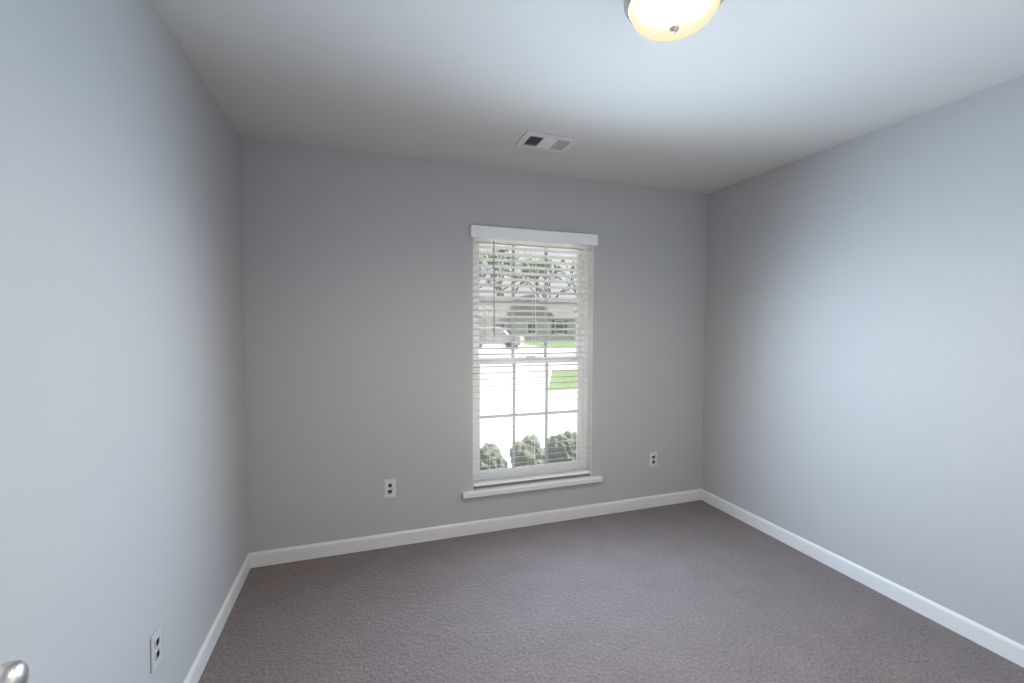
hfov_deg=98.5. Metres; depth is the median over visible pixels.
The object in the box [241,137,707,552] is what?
wall
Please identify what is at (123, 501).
wall
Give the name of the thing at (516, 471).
window
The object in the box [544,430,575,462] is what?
bush
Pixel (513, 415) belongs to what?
grille
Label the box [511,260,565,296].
tree
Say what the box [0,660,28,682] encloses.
door knob
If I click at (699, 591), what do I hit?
floor
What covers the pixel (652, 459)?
electrical outlet
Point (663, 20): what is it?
flush-mount light
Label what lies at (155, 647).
electrical outlet
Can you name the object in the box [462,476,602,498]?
window sill
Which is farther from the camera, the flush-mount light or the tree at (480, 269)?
the tree at (480, 269)
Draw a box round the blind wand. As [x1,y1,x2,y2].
[493,239,494,335]
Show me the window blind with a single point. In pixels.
(590, 358)
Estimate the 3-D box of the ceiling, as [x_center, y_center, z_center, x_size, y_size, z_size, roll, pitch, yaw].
[0.477,-1.155,1.601,3.540,0.120,3.195,0,2,-19]
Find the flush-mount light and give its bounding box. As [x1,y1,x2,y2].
[623,0,722,40]
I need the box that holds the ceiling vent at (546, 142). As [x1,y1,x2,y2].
[515,131,579,152]
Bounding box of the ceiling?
[151,0,1023,193]
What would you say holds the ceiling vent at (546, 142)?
in the ceiling
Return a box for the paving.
[479,345,576,466]
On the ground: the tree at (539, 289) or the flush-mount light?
the tree at (539, 289)
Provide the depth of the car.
32.91 m
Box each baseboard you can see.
[183,553,254,682]
[251,489,702,566]
[703,490,1023,667]
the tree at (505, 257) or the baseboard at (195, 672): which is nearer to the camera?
the baseboard at (195, 672)
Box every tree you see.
[479,249,506,288]
[479,249,534,295]
[479,250,543,295]
[502,258,575,297]
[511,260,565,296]
[553,259,575,292]
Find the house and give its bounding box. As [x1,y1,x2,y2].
[479,295,575,340]
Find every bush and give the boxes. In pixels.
[480,442,507,469]
[509,434,550,466]
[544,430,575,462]
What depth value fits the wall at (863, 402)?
2.29 m
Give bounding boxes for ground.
[523,342,576,390]
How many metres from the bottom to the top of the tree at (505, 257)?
13.148 m
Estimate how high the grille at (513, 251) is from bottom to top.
0.792 m
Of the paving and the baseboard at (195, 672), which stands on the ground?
the paving
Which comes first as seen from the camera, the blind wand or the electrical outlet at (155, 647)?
the electrical outlet at (155, 647)
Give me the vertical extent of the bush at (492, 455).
0.573 m
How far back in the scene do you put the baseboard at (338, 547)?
2.93 m
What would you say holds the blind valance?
attached to the wall at (358, 299)
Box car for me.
[479,327,524,346]
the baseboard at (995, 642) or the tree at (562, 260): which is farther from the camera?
the tree at (562, 260)
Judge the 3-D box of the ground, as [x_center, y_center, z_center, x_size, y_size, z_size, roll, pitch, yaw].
[-14.052,-1.982,102.373,280.000,0.330,196.995,0,2,-19]
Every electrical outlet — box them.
[150,624,161,672]
[384,479,395,497]
[649,451,656,466]
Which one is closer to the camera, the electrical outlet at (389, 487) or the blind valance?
the electrical outlet at (389, 487)
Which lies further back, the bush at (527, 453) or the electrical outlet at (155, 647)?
the bush at (527, 453)
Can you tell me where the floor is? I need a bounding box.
[198,500,1023,682]
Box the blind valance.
[470,225,597,245]
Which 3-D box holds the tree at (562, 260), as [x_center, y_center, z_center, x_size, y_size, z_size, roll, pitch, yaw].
[11.742,-7.094,67.667,10.585,12.821,8.788,0,2,-19]
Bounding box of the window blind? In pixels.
[473,238,593,486]
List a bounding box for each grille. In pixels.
[479,246,576,356]
[480,363,577,467]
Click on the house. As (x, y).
(526, 338)
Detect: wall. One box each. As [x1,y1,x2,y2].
[0,0,247,682]
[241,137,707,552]
[702,75,1023,645]
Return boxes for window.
[473,237,588,481]

